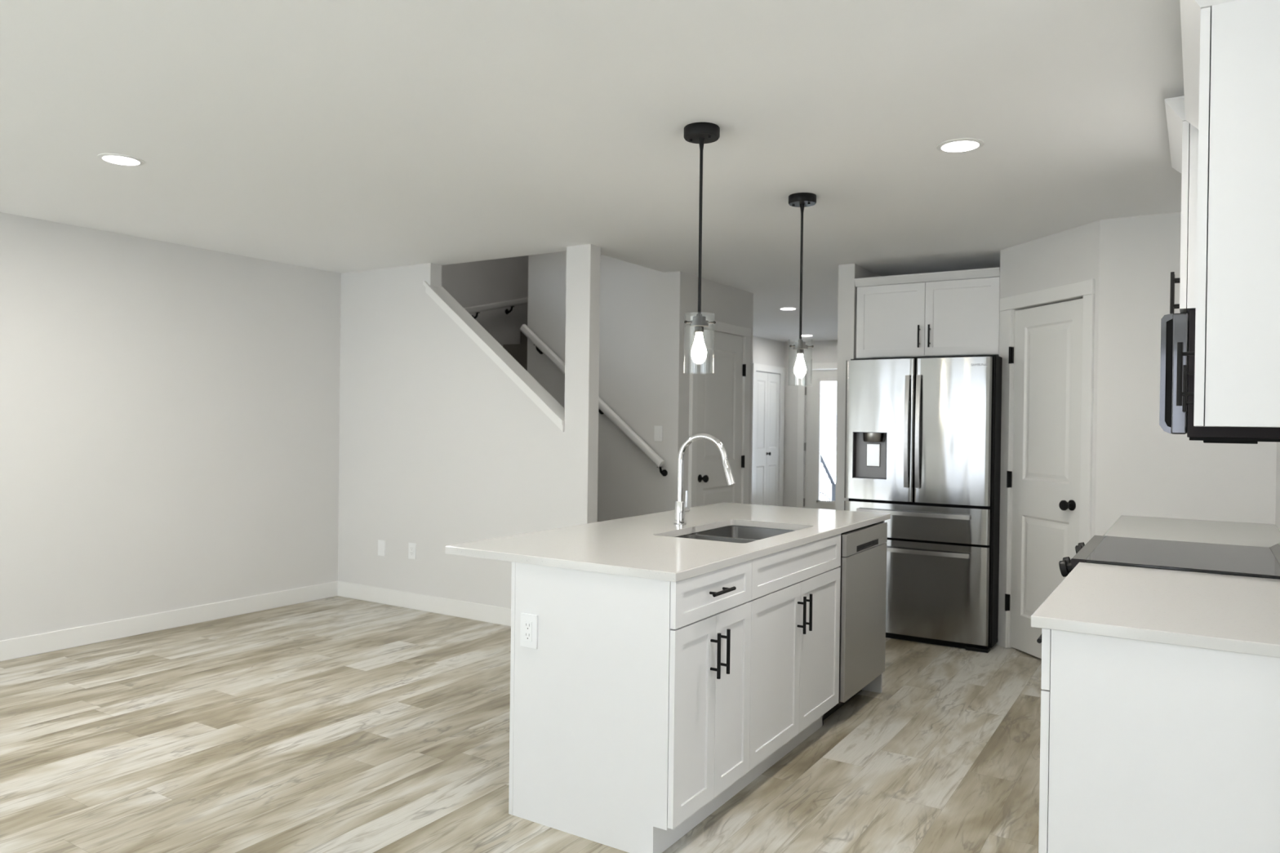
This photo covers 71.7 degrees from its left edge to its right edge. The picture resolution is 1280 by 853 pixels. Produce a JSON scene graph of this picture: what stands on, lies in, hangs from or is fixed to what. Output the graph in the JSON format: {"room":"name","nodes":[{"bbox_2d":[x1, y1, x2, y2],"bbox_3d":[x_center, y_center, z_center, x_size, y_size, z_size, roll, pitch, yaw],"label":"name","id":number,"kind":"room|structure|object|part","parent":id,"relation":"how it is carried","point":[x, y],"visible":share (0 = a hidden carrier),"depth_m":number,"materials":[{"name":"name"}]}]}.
{"room":"open-plan kitchen","nodes":[
{"label":"open-plan kitchen","id":0,"kind":"room"},
{"bbox_2d":[0,212,528,640],"bbox_3d":[-4.128,-1.294,4.087,0.120,5.200,12.100,1,0,32],"label":"wall","id":1,"kind":"structure","parent":0,"point":[170,412],"depth_m":5.68,"materials":[{"name":"white paint"}]},
{"bbox_2d":[0,581,337,662],"bbox_3d":[-4.782,1.247,2.993,0.014,0.115,9.159,1,0,32],"label":"baseboard","id":2,"kind":"structure","parent":1,"relation":"attached to","point":[41,643],"depth_m":5.65,"materials":[{"name":"white paint"}]},
{"bbox_2d":[463,297,528,319],"bbox_3d":[-1.325,-1.139,8.331,0.092,0.350,1.243,1,0,32],"label":"handrail","id":3,"kind":"object","parent":1,"relation":"attached to","point":[512,303],"visible":0.54,"depth_m":8.24,"materials":[{"name":"white paint"}]},
{"bbox_2d":[337,262,564,608],"bbox_3d":[-1.378,0.078,6.327,2.176,2.496,0.110,1,0,32],"label":"wall","id":4,"kind":"structure","parent":0,"point":[439,447],"depth_m":6.35,"materials":[{"name":"white paint"}]},
{"bbox_2d":[377,539,385,556],"bbox_3d":[-1.926,0.906,6.602,0.073,0.117,0.007,1,0,32],"label":"wall outlet","id":5,"kind":"object","parent":4,"relation":"attached to","point":[381,544],"visible":1,"depth_m":6.60,"materials":[{"name":"white plastic"}]},
{"bbox_2d":[408,542,416,559],"bbox_3d":[-1.653,0.904,6.428,0.073,0.117,0.010,1,0,32],"label":"wall outlet","id":6,"kind":"object","parent":4,"relation":"attached to","point":[411,546],"visible":1,"depth_m":6.42,"materials":[{"name":"white plastic"}]},
{"bbox_2d":[409,546,413,555],"bbox_3d":[-1.655,0.904,6.426,0.034,0.068,0.004,1,0,32],"label":"socket","id":7,"kind":"object","parent":6,"relation":"attached to","point":[411,548],"depth_m":6.42,"materials":[{"name":"white plastic"}]},
{"bbox_2d":[337,581,511,626],"bbox_3d":[-1.339,1.270,6.227,2.354,0.115,0.014,1,0,32],"label":"baseboard","id":8,"kind":"structure","parent":4,"relation":"attached to","point":[472,611],"depth_m":6.34,"materials":[{"name":"white paint"}]},
{"bbox_2d":[422,280,564,431],"bbox_3d":[-0.984,-0.506,6.080,1.260,1.062,0.159,1,0,32],"label":"trim","id":9,"kind":"structure","parent":4,"relation":"attached to","point":[554,411],"depth_m":6.02,"materials":[{"name":"white paint"}]},
{"bbox_2d":[0,595,1041,852],"bbox_3d":[0.828,1.412,3.437,9.270,0.080,16.300,1,0,32],"label":"floor","id":10,"kind":"structure","parent":0,"point":[337,724],"depth_m":3.69,"materials":[{"name":"brown wood"}]},
{"bbox_2d":[508,561,515,815],"bbox_3d":[0.130,0.916,4.013,0.017,0.887,2.163,1,0,32],"label":"panel","id":11,"kind":"object","parent":10,"relation":"on","point":[513,564],"visible":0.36,"depth_m":3.10,"materials":[{"name":"white paint"}]},
{"bbox_2d":[502,327,527,371],"bbox_3d":[-0.693,0.186,7.326,2.268,2.286,2.307,1,0,32],"label":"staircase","id":12,"kind":"structure","parent":10,"relation":"on","point":[518,352],"depth_m":8.36,"materials":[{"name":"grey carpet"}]},
{"bbox_2d":[512,560,751,852],"bbox_3d":[-0.004,0.920,3.145,0.681,0.887,0.552,1,0,32],"label":"base cabinet","id":13,"kind":"object","parent":10,"relation":"on","point":[632,710],"visible":0.98,"depth_m":2.92,"materials":[{"name":"white paint"}]},
{"bbox_2d":[520,613,537,649],"bbox_3d":[-0.384,0.705,3.052,0.073,0.117,0.010,1,0,32],"label":"wall outlet","id":14,"kind":"object","parent":13,"relation":"attached to","point":[529,622],"visible":1,"depth_m":3.05,"materials":[{"name":"white plastic"}]},
{"bbox_2d":[524,620,532,641],"bbox_3d":[-0.385,0.705,3.050,0.034,0.068,0.004,1,0,32],"label":"socket","id":15,"kind":"object","parent":14,"relation":"attached to","point":[527,624],"depth_m":3.05,"materials":[{"name":"white plastic"}]},
{"bbox_3d":[-0.172,0.919,2.933,0.624,0.887,0.016,1,0,32],"label":"panel","id":16,"kind":"part","parent":13,"relation":"part of","materials":[{"name":"white paint"}]},
{"bbox_3d":[0.171,0.943,2.870,0.019,0.617,0.274,1,0,32],"label":"door","id":17,"kind":"part","parent":13,"relation":"part of","materials":[{"name":"white paint"}]},
{"bbox_3d":[0.250,0.556,2.985,0.019,0.147,0.552,1,0,32],"label":"drawer","id":18,"kind":"part","parent":13,"relation":"part of","materials":[{"name":"white paint"}]},
{"bbox_3d":[0.251,0.760,2.941,0.036,0.150,0.012,1,0,32],"label":"handle","id":19,"kind":"part","parent":13,"relation":"part of","materials":[{"name":"black metal"}]},
{"bbox_3d":[0.273,0.552,2.969,0.036,0.012,0.150,1,0,32],"label":"handle","id":20,"kind":"part","parent":13,"relation":"part of","materials":[{"name":"black metal"}]},
{"bbox_3d":[0.288,0.760,3.000,0.036,0.150,0.012,1,0,32],"label":"handle","id":21,"kind":"part","parent":13,"relation":"part of","materials":[{"name":"black metal"}]},
{"bbox_3d":[0.319,0.944,3.104,0.019,0.617,0.276,1,0,32],"label":"door","id":22,"kind":"part","parent":13,"relation":"part of","materials":[{"name":"white paint"}]},
{"bbox_2d":[687,524,840,798],"bbox_3d":[0.396,0.921,3.779,0.681,0.887,0.948,1,0,32],"label":"base cabinet","id":23,"kind":"object","parent":10,"relation":"on","point":[795,604],"visible":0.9,"depth_m":3.56,"materials":[{"name":"white paint"}]},
{"bbox_2d":[444,502,890,582],"bbox_3d":[0.298,0.461,3.951,0.980,0.028,2.254,1,0,32],"label":"countertop","id":24,"kind":"structure","parent":23,"relation":"on","point":[647,546],"depth_m":3.42,"materials":[{"name":"white stone"}]},
{"bbox_2d":[673,433,735,525],"bbox_3d":[0.297,0.238,3.966,0.305,0.418,0.100,1,0,32],"label":"faucet","id":25,"kind":"object","parent":24,"relation":"on","point":[681,506],"visible":1,"depth_m":3.99,"materials":[{"name":"silver metal"}]},
{"bbox_3d":[0.205,0.347,4.052,0.029,0.103,0.052,1,0,32],"label":"lever","id":26,"kind":"part","parent":25,"relation":"part of","materials":[{"name":"silver metal"}]},
{"bbox_3d":[0.278,0.185,3.954,0.250,0.312,0.027,1,0,32],"label":"spout","id":27,"kind":"part","parent":25,"relation":"part of","materials":[{"name":"silver metal"}]},
{"bbox_2d":[675,525,794,543],"bbox_3d":[0.422,0.584,3.847,0.438,0.208,0.758,1,0,32],"label":"sink","id":28,"kind":"object","parent":24,"relation":"in","point":[734,534],"visible":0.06,"depth_m":4.16,"materials":[{"name":"silver metal"}]},
{"bbox_3d":[0.308,0.573,3.667,0.438,0.188,0.332,1,0,32],"label":"bowl","id":29,"kind":"part","parent":28,"relation":"part of","materials":[{"name":"silver metal"}]},
{"bbox_3d":[0.519,0.944,3.421,0.019,0.617,0.470,1,0,32],"label":"door","id":30,"kind":"part","parent":23,"relation":"part of","materials":[{"name":"white paint"}]},
{"bbox_3d":[0.650,0.557,3.618,0.019,0.147,0.942,1,0,32],"label":"drawer","id":31,"kind":"part","parent":23,"relation":"part of","materials":[{"name":"white paint"}]},
{"bbox_3d":[0.654,0.761,3.579,0.036,0.150,0.012,1,0,32],"label":"handle","id":32,"kind":"part","parent":23,"relation":"part of","materials":[{"name":"black metal"}]},
{"bbox_3d":[0.689,0.761,3.635,0.036,0.150,0.012,1,0,32],"label":"handle","id":33,"kind":"part","parent":23,"relation":"part of","materials":[{"name":"black metal"}]},
{"bbox_3d":[0.771,0.945,3.820,0.019,0.617,0.470,1,0,32],"label":"door","id":34,"kind":"part","parent":23,"relation":"part of","materials":[{"name":"white paint"}]},
{"bbox_2d":[823,522,887,719],"bbox_3d":[0.825,0.926,4.441,0.638,0.880,0.618,1,0,32],"label":"dishwasher","id":35,"kind":"object","parent":10,"relation":"on","point":[863,580],"visible":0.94,"depth_m":4.21,"materials":[{"name":"silver metal"}]},
{"bbox_3d":[1.082,0.923,4.279,0.029,0.659,0.618,1,0,32],"label":"door","id":36,"kind":"part","parent":35,"relation":"part of","materials":[{"name":"silver metal"}]},
{"bbox_3d":[1.087,0.540,4.276,0.029,0.100,0.618,1,0,32],"label":"control panel","id":37,"kind":"part","parent":35,"relation":"part of","materials":[{"name":"silver metal"}]},
{"bbox_3d":[1.078,0.572,4.279,0.001,0.027,0.330,1,0,32],"label":"pocket handle","id":38,"kind":"part","parent":35,"relation":"part of","materials":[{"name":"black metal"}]},
{"bbox_2d":[862,520,884,693],"bbox_3d":[0.976,0.922,4.729,0.646,0.887,0.018,1,0,32],"label":"end panel","id":39,"kind":"object","parent":10,"relation":"on","point":[875,686],"visible":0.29,"depth_m":4.57,"materials":[{"name":"white paint"}]},
{"bbox_2d":[844,355,1002,653],"bbox_3d":[1.929,0.465,5.905,0.921,1.812,0.853,1,0,32],"label":"refrigerator","id":40,"kind":"object","parent":10,"relation":"on","point":[922,435],"visible":0.94,"depth_m":5.53,"materials":[{"name":"silver metal"}]},
{"bbox_3d":[1.523,0.070,5.766,0.140,0.058,0.140,1,0,32],"label":"dispenser spout","id":41,"kind":"part","parent":40,"relation":"part of","materials":[{"name":"silver metal"}]},
{"bbox_3d":[1.554,0.021,5.739,0.451,0.906,0.075,1,0,32],"label":"door","id":42,"kind":"part","parent":40,"relation":"part of","materials":[{"name":"silver metal"}]},
{"bbox_3d":[1.684,0.031,5.589,0.026,0.714,0.056,1,0,32],"label":"handle","id":43,"kind":"part","parent":40,"relation":"part of","materials":[{"name":"silver metal"}]},
{"bbox_3d":[1.707,0.550,5.576,0.706,0.028,0.052,1,0,32],"label":"handle","id":44,"kind":"part","parent":40,"relation":"part of","materials":[{"name":"silver metal"}]},
{"bbox_3d":[1.740,0.605,5.620,0.909,0.217,0.075,1,0,32],"label":"drawer","id":45,"kind":"part","parent":40,"relation":"part of","materials":[{"name":"silver metal"}]},
{"bbox_3d":[1.743,0.032,5.552,0.026,0.714,0.056,1,0,32],"label":"handle","id":46,"kind":"part","parent":40,"relation":"part of","materials":[{"name":"silver metal"}]},
{"bbox_3d":[1.704,0.785,5.577,0.706,0.028,0.052,1,0,32],"label":"handle","id":47,"kind":"part","parent":40,"relation":"part of","materials":[{"name":"silver metal"}]},
{"bbox_3d":[1.735,1.025,5.623,0.909,0.595,0.075,1,0,32],"label":"freezer drawer","id":48,"kind":"part","parent":40,"relation":"part of","materials":[{"name":"silver metal"}]},
{"bbox_3d":[1.942,0.027,5.494,0.450,0.906,0.075,1,0,32],"label":"door","id":49,"kind":"part","parent":40,"relation":"part of","materials":[{"name":"silver metal"}]},
{"bbox_2d":[1036,628,1279,852],"bbox_3d":[1.511,0.944,2.453,0.677,0.887,1.020,1,0,32],"label":"base cabinet","id":50,"kind":"object","parent":10,"relation":"on","point":[1146,747],"visible":0.76,"depth_m":2.05,"materials":[{"name":"white paint"}]},
{"bbox_3d":[1.109,0.569,2.406,0.036,0.012,0.150,1,0,32],"label":"handle","id":51,"kind":"part","parent":50,"relation":"part of","materials":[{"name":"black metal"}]},
{"bbox_3d":[1.128,0.959,2.394,0.019,0.615,0.506,1,0,32],"label":"door","id":52,"kind":"part","parent":50,"relation":"part of","materials":[{"name":"white paint"}]},
{"bbox_3d":[1.133,0.573,2.392,0.019,0.150,0.506,1,0,32],"label":"drawer","id":53,"kind":"part","parent":50,"relation":"part of","materials":[{"name":"white paint"}]},
{"bbox_2d":[1031,562,1279,657],"bbox_3d":[1.522,0.486,2.444,0.667,0.028,1.035,1,0,32],"label":"countertop","id":54,"kind":"structure","parent":50,"relation":"on","point":[1237,614],"depth_m":2.29,"materials":[{"name":"white stone"}]},
{"bbox_2d":[1058,535,1279,579],"bbox_3d":[1.972,0.905,3.242,0.738,0.925,0.796,1,0,32],"label":"range","id":55,"kind":"object","parent":10,"relation":"on","point":[1183,556],"visible":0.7,"depth_m":3.16,"materials":[{"name":"black ceramic"}]},
{"bbox_3d":[1.536,0.508,3.169,0.067,0.064,0.058,1,0,32],"label":"knob","id":56,"kind":"part","parent":55,"relation":"part of","materials":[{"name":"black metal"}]},
{"bbox_3d":[1.589,0.508,3.253,0.067,0.064,0.058,1,0,32],"label":"knob","id":57,"kind":"part","parent":55,"relation":"part of","materials":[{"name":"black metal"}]},
{"bbox_3d":[1.798,0.508,3.583,0.067,0.064,0.058,1,0,32],"label":"knob","id":58,"kind":"part","parent":55,"relation":"part of","materials":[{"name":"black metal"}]},
{"bbox_3d":[1.851,0.509,3.668,0.067,0.064,0.058,1,0,32],"label":"knob","id":59,"kind":"part","parent":55,"relation":"part of","materials":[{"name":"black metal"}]},
{"bbox_3d":[1.725,0.506,3.399,0.046,0.095,0.794,1,0,32],"label":"control panel","id":60,"kind":"part","parent":55,"relation":"part of","materials":[{"name":"silver metal"}]},
{"bbox_3d":[2.254,0.462,3.065,0.080,0.027,0.788,1,0,32],"label":"trim","id":61,"kind":"part","parent":55,"relation":"part of","materials":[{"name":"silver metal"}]},
{"bbox_3d":[2.520,0.946,4.050,0.677,0.887,1.143,1,0,32],"label":"base cabinet","id":62,"kind":"object","parent":10,"relation":"on","visible":0},
{"bbox_2d":[1103,515,1279,547],"bbox_3d":[2.531,0.489,4.042,0.667,0.028,1.151,1,0,32],"label":"countertop","id":63,"kind":"structure","parent":62,"relation":"on","point":[1233,533],"depth_m":4.02,"materials":[{"name":"white stone"}]},
{"bbox_2d":[563,244,600,527],"bbox_3d":[-0.378,0.095,5.695,0.190,2.496,0.110,1,0,32],"label":"wall column","id":64,"kind":"structure","parent":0,"point":[583,261],"depth_m":5.65,"materials":[{"name":"white paint"}]},
{"bbox_2d":[0,0,1184,342],"bbox_3d":[0.862,-1.273,3.420,9.270,0.300,16.300,1,0,32],"label":"ceiling","id":65,"kind":"structure","parent":0,"point":[341,136],"depth_m":3.36,"materials":[{"name":"white paint"}]},
{"bbox_2d":[97,153,144,165],"bbox_3d":[-2.261,-1.162,3.862,0.178,0.006,0.178,1,0,32],"label":"recessed light","id":66,"kind":"object","parent":65,"relation":"in","point":[116,158],"visible":1,"depth_m":3.85,"materials":[{"name":"white paint"}]},
{"bbox_2d":[102,155,139,164],"bbox_3d":[-2.261,-1.161,3.862,0.142,0.004,0.142,1,0,32],"label":"diffuser","id":67,"kind":"object","parent":66,"relation":"attached to","point":[120,160],"depth_m":3.86,"materials":[{"name":"white plastic"}]},
{"bbox_2d":[683,121,719,373],"bbox_3d":[0.228,-0.666,3.358,0.136,0.929,0.136,1,0,32],"label":"pendant lamp","id":68,"kind":"object","parent":65,"relation":"hanging from","point":[700,133],"visible":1,"depth_m":3.34,"materials":[{"name":"black metal"}]},
{"bbox_3d":[0.224,-0.314,3.360,0.115,0.225,0.115,1,0,32],"label":"lamp shade","id":69,"kind":"part","parent":68,"relation":"part of","materials":[{"name":"clear glass"}]},
{"bbox_3d":[0.224,-0.300,3.360,0.060,0.113,0.060,1,0,32],"label":"bulb","id":70,"kind":"part","parent":68,"relation":"part of","materials":[{"name":"white glass"}]},
{"bbox_2d":[694,325,703,333],"bbox_3d":[0.224,-0.369,3.360,0.035,0.024,0.035,1,0,32],"label":"socket","id":71,"kind":"object","parent":68,"relation":"attached to","point":[698,329],"depth_m":3.34,"materials":[{"name":"grey metal"}]},
{"bbox_3d":[0.229,-0.751,3.357,0.025,0.680,0.026,1,0,32],"label":"stem","id":72,"kind":"part","parent":68,"relation":"part of","materials":[{"name":"black metal"}]},
{"bbox_2d":[778,306,797,310],"bbox_3d":[1.440,-1.145,8.617,0.178,0.006,0.178,1,0,32],"label":"recessed light","id":73,"kind":"object","parent":65,"relation":"in","point":[784,308],"visible":1,"depth_m":8.61,"materials":[{"name":"white paint"}]},
{"bbox_2d":[780,307,795,310],"bbox_3d":[1.440,-1.145,8.617,0.142,0.004,0.142,1,0,32],"label":"diffuser","id":74,"kind":"object","parent":73,"relation":"attached to","point":[784,308],"depth_m":8.61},
{"bbox_2d":[787,192,816,386],"bbox_3d":[0.790,-0.665,4.343,0.136,0.929,0.136,1,0,32],"label":"pendant lamp","id":75,"kind":"object","parent":65,"relation":"hanging from","point":[802,200],"visible":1,"depth_m":4.33,"materials":[{"name":"black metal"}]},
{"bbox_3d":[0.785,-0.314,4.345,0.115,0.225,0.115,1,0,32],"label":"lamp shade","id":76,"kind":"part","parent":75,"relation":"part of","materials":[{"name":"clear glass"}]},
{"bbox_2d":[796,349,804,354],"bbox_3d":[0.786,-0.368,4.345,0.035,0.024,0.035,1,0,32],"label":"socket","id":77,"kind":"object","parent":75,"relation":"attached to","point":[798,351],"depth_m":4.33,"materials":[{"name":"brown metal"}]},
{"bbox_3d":[0.785,-0.300,4.345,0.060,0.113,0.060,1,0,32],"label":"bulb","id":78,"kind":"part","parent":75,"relation":"part of","materials":[{"name":"white glass"}]},
{"bbox_3d":[0.791,-0.750,4.342,0.025,0.680,0.026,1,0,32],"label":"stem","id":79,"kind":"part","parent":75,"relation":"part of","materials":[{"name":"black metal"}]},
{"bbox_2d":[936,137,984,152],"bbox_3d":[1.272,-1.116,3.522,0.178,0.006,0.178,1,0,32],"label":"recessed light","id":80,"kind":"object","parent":65,"relation":"in","point":[961,144],"visible":1,"depth_m":3.51,"materials":[{"name":"white paint"}]},
{"bbox_2d":[941,141,978,151],"bbox_3d":[1.272,-1.115,3.522,0.142,0.004,0.142,1,0,32],"label":"diffuser","id":81,"kind":"object","parent":80,"relation":"attached to","point":[946,146],"depth_m":3.52,"materials":[{"name":"white plastic"}]},
{"bbox_2d":[527,250,753,522],"bbox_3d":[0.028,-1.263,7.479,1.446,5.200,1.275,1,0,32],"label":"wall","id":82,"kind":"structure","parent":0,"point":[644,380],"depth_m":6.80,"materials":[{"name":"white paint"}]},
{"bbox_2d":[520,324,667,476],"bbox_3d":[-0.388,-0.232,6.929,1.379,1.192,0.098,1,0,32],"label":"handrail","id":83,"kind":"object","parent":82,"relation":"attached to","point":[540,346],"visible":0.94,"depth_m":6.77,"materials":[{"name":"white paint"}]},
{"bbox_2d":[653,426,662,441],"bbox_3d":[0.137,0.053,6.648,0.073,0.117,0.011,1,0,32],"label":"light switch","id":84,"kind":"object","parent":82,"relation":"attached to","point":[658,430],"visible":1,"depth_m":6.64,"materials":[{"name":"white plastic"}]},
{"bbox_2d":[688,315,751,507],"bbox_3d":[0.670,0.257,7.104,0.082,2.180,1.010,1,0,32],"label":"door","id":85,"kind":"structure","parent":82,"relation":"in","point":[719,402],"depth_m":7.11,"materials":[{"name":"white paint"}]},
{"bbox_3d":[0.489,0.401,6.810,0.070,0.060,0.060,1,0,32],"label":"knob","id":86,"kind":"part","parent":85,"relation":"part of","materials":[{"name":"black metal"}]},
{"bbox_2d":[752,335,784,367],"bbox_3d":[0.780,0.080,10.448,0.120,2.496,4.298,1,0,32],"label":"wall","id":87,"kind":"structure","parent":0,"point":[769,352],"depth_m":11.78,"materials":[{"name":"white paint"}]},
{"bbox_2d":[751,363,785,506],"bbox_3d":[1.712,0.261,11.751,0.069,2.140,1.020,1,0,32],"label":"door","id":88,"kind":"structure","parent":87,"relation":"in","point":[768,381],"depth_m":11.76,"materials":[{"name":"white paint"}]},
{"bbox_2d":[782,340,837,507],"bbox_3d":[3.155,0.102,11.561,2.707,2.496,0.120,1,0,32],"label":"wall","id":89,"kind":"structure","parent":0,"point":[823,351],"depth_m":12.15,"materials":[{"name":"white paint"}]},
{"bbox_2d":[796,362,837,510],"bbox_3d":[2.640,0.245,11.849,1.100,2.195,0.093,1,0,32],"label":"door","id":90,"kind":"structure","parent":89,"relation":"in","point":[811,446],"depth_m":12.04,"materials":[{"name":"white paint"}]},
{"bbox_3d":[2.638,0.196,11.845,0.570,1.683,0.012,1,0,32],"label":"glass frame","id":91,"kind":"part","parent":90,"relation":"part of","materials":[{"name":"white paint"}]},
{"bbox_2d":[835,263,881,510],"bbox_3d":[2.869,0.118,8.477,0.117,2.496,5.400,1,0,32],"label":"wall","id":92,"kind":"structure","parent":0,"point":[847,291],"depth_m":6.20,"materials":[{"name":"white paint"}]},
{"bbox_2d":[998,220,1100,538],"bbox_3d":[2.421,0.133,5.217,0.110,2.496,0.873,1,0,-13],"label":"wall","id":93,"kind":"structure","parent":0,"point":[1072,255],"depth_m":5.06,"materials":[{"name":"white paint"}]},
{"bbox_2d":[995,278,1094,658],"bbox_3d":[2.390,0.288,5.215,0.168,2.185,0.817,1,0,-13],"label":"door","id":94,"kind":"structure","parent":93,"relation":"in","point":[1046,335],"depth_m":5.24,"materials":[{"name":"white paint"}]},
{"bbox_3d":[2.394,0.442,4.969,0.070,0.060,0.060,1,0,-13],"label":"knob","id":95,"kind":"part","parent":94,"relation":"part of","materials":[{"name":"black metal"}]},
{"bbox_2d":[1095,211,1276,535],"bbox_3d":[2.821,0.142,4.608,0.789,2.496,0.115,1,0,32],"label":"wall","id":96,"kind":"structure","parent":0,"point":[1144,469],"depth_m":4.64,"materials":[{"name":"white paint"}]},
{"bbox_2d":[1275,442,1279,529],"bbox_3d":[2.764,0.147,3.665,0.120,2.496,4.410,1,0,32],"label":"wall","id":97,"kind":"structure","parent":0,"point":[1277,470],"depth_m":4.24,"materials":[{"name":"white paint"}]},
{"bbox_2d":[1164,95,1198,319],"bbox_3d":[2.127,-0.728,3.154,0.431,0.684,0.866,1,0,32],"label":"upper cabinet","id":98,"kind":"object","parent":97,"relation":"attached to","point":[1183,136],"visible":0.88,"depth_m":2.91,"materials":[{"name":"white paint"}]},
{"bbox_3d":[1.952,-0.488,3.227,0.036,0.150,0.012,1,0,32],"label":"handle","id":99,"kind":"part","parent":98,"relation":"part of","materials":[{"name":"black metal"}]},
{"bbox_3d":[1.986,-0.488,3.281,0.036,0.150,0.012,1,0,32],"label":"handle","id":100,"kind":"part","parent":98,"relation":"part of","materials":[{"name":"black metal"}]},
{"bbox_3d":[2.131,-1.037,3.153,0.430,0.065,0.866,1,0,32],"label":"crown moulding","id":101,"kind":"part","parent":98,"relation":"part of","materials":[{"name":"white paint"}]},
{"bbox_3d":[1.893,-0.697,3.077,0.019,0.617,0.380,1,0,32],"label":"door","id":102,"kind":"part","parent":98,"relation":"part of","materials":[{"name":"white paint"}]},
{"bbox_2d":[1159,309,1279,444],"bbox_3d":[2.119,-0.163,3.159,0.431,0.438,0.761,1,0,32],"label":"microwave","id":103,"kind":"object","parent":98,"relation":"attached to","point":[1175,327],"visible":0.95,"depth_m":2.92,"materials":[{"name":"black metal"}]},
{"bbox_3d":[1.757,-0.175,2.959,0.033,0.400,0.028,1,0,32],"label":"handle","id":104,"kind":"part","parent":103,"relation":"part of","materials":[{"name":"grey metal"}]},
{"bbox_3d":[1.983,-0.174,3.244,0.044,0.400,0.759,1,0,32],"label":"door","id":105,"kind":"part","parent":103,"relation":"part of","materials":[{"name":"grey metal"}]},
{"bbox_2d":[1176,0,1279,427],"bbox_3d":[1.655,-0.505,2.357,0.373,1.012,1.078,1,0,32],"label":"upper cabinet","id":106,"kind":"object","parent":97,"relation":"attached to","point":[1231,48],"visible":1,"depth_m":1.98,"materials":[{"name":"white paint"}]},
{"bbox_3d":[1.284,-0.124,2.086,0.036,0.150,0.012,1,0,32],"label":"handle","id":107,"kind":"part","parent":106,"relation":"part of","materials":[{"name":"black metal"}]},
{"bbox_3d":[1.762,-0.122,2.842,0.036,0.150,0.012,1,0,32],"label":"handle","id":108,"kind":"part","parent":106,"relation":"part of","materials":[{"name":"black metal"}]},
{"bbox_3d":[1.413,-0.475,2.229,0.019,0.948,0.516,1,0,32],"label":"door","id":109,"kind":"part","parent":106,"relation":"part of","materials":[{"name":"white paint"}]},
{"bbox_3d":[1.658,-0.980,2.351,0.372,0.062,1.070,1,0,32],"label":"crown moulding","id":110,"kind":"part","parent":106,"relation":"part of","materials":[{"name":"white paint"}]},
{"label":"outside","id":111,"kind":"structure","parent":0,"visible":0},
{"bbox_2d":[820,468,835,500],"bbox_3d":[16.530,2.216,31.857,34.000,0.150,48.470,1,0,32],"label":"ground","id":112,"kind":"structure","parent":111,"point":[833,471],"depth_m":33.57,"materials":[{"name":"white"}]},
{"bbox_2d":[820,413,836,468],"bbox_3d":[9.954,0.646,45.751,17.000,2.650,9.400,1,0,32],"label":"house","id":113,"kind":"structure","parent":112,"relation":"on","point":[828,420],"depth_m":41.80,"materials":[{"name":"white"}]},
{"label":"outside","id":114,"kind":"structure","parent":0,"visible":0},
{"bbox_3d":[3.121,1.464,12.473,4.000,0.160,1.370,1,0,32],"label":"porch","id":115,"kind":"object","parent":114,"visible":0},
{"bbox_2d":[819,453,835,501],"bbox_3d":[2.647,0.859,13.465,0.705,1.347,0.060,1,0,32],"label":"porch railing","id":116,"kind":"object","parent":115,"relation":"on","point":[832,497],"visible":0.27,"depth_m":13.35,"materials":[{"name":"grey metal"}]},
{"bbox_3d":[2.769,0.544,13.389,0.411,0.715,0.060,1,0,32],"label":"rail","id":117,"kind":"part","parent":116,"relation":"part of","materials":[{"name":"grey metal"}]},
{"bbox_3d":[2.912,1.148,13.297,0.070,0.576,0.060,1,0,32],"label":"post","id":118,"kind":"part","parent":116,"relation":"part of","materials":[{"name":"grey metal"}]},
{"bbox_3d":[2.265,0.123,6.517,0.956,2.496,0.120,1,0,32],"label":"wall","id":119,"kind":"structure","parent":0,"visible":0},
{"bbox_2d":[853,267,999,359],"bbox_3d":[2.059,-0.742,6.163,0.948,0.548,0.691,1,0,32],"label":"upper cabinet","id":120,"kind":"object","parent":119,"relation":"attached to","point":[948,313],"visible":0.97,"depth_m":5.88,"materials":[{"name":"white paint"}]},
{"bbox_3d":[1.704,-0.719,6.032,0.464,0.488,0.019,1,0,32],"label":"door","id":121,"kind":"part","parent":120,"relation":"part of","materials":[{"name":"white paint"}]},
{"bbox_3d":[1.858,-0.600,5.903,0.012,0.150,0.036,1,0,32],"label":"handle","id":122,"kind":"part","parent":120,"relation":"part of","materials":[{"name":"black metal"}]},
{"bbox_3d":[1.914,-0.990,5.928,0.947,0.052,0.135,1,0,32],"label":"crown moulding","id":123,"kind":"part","parent":120,"relation":"part of","materials":[{"name":"white paint"}]},
{"bbox_3d":[1.915,-0.600,5.867,0.012,0.150,0.036,1,0,32],"label":"handle","id":124,"kind":"part","parent":120,"relation":"part of","materials":[{"name":"black metal"}]},
{"bbox_3d":[2.099,-0.713,5.783,0.464,0.488,0.019,1,0,32],"label":"door","id":125,"kind":"part","parent":120,"relation":"part of","materials":[{"name":"white paint"}]}
]}

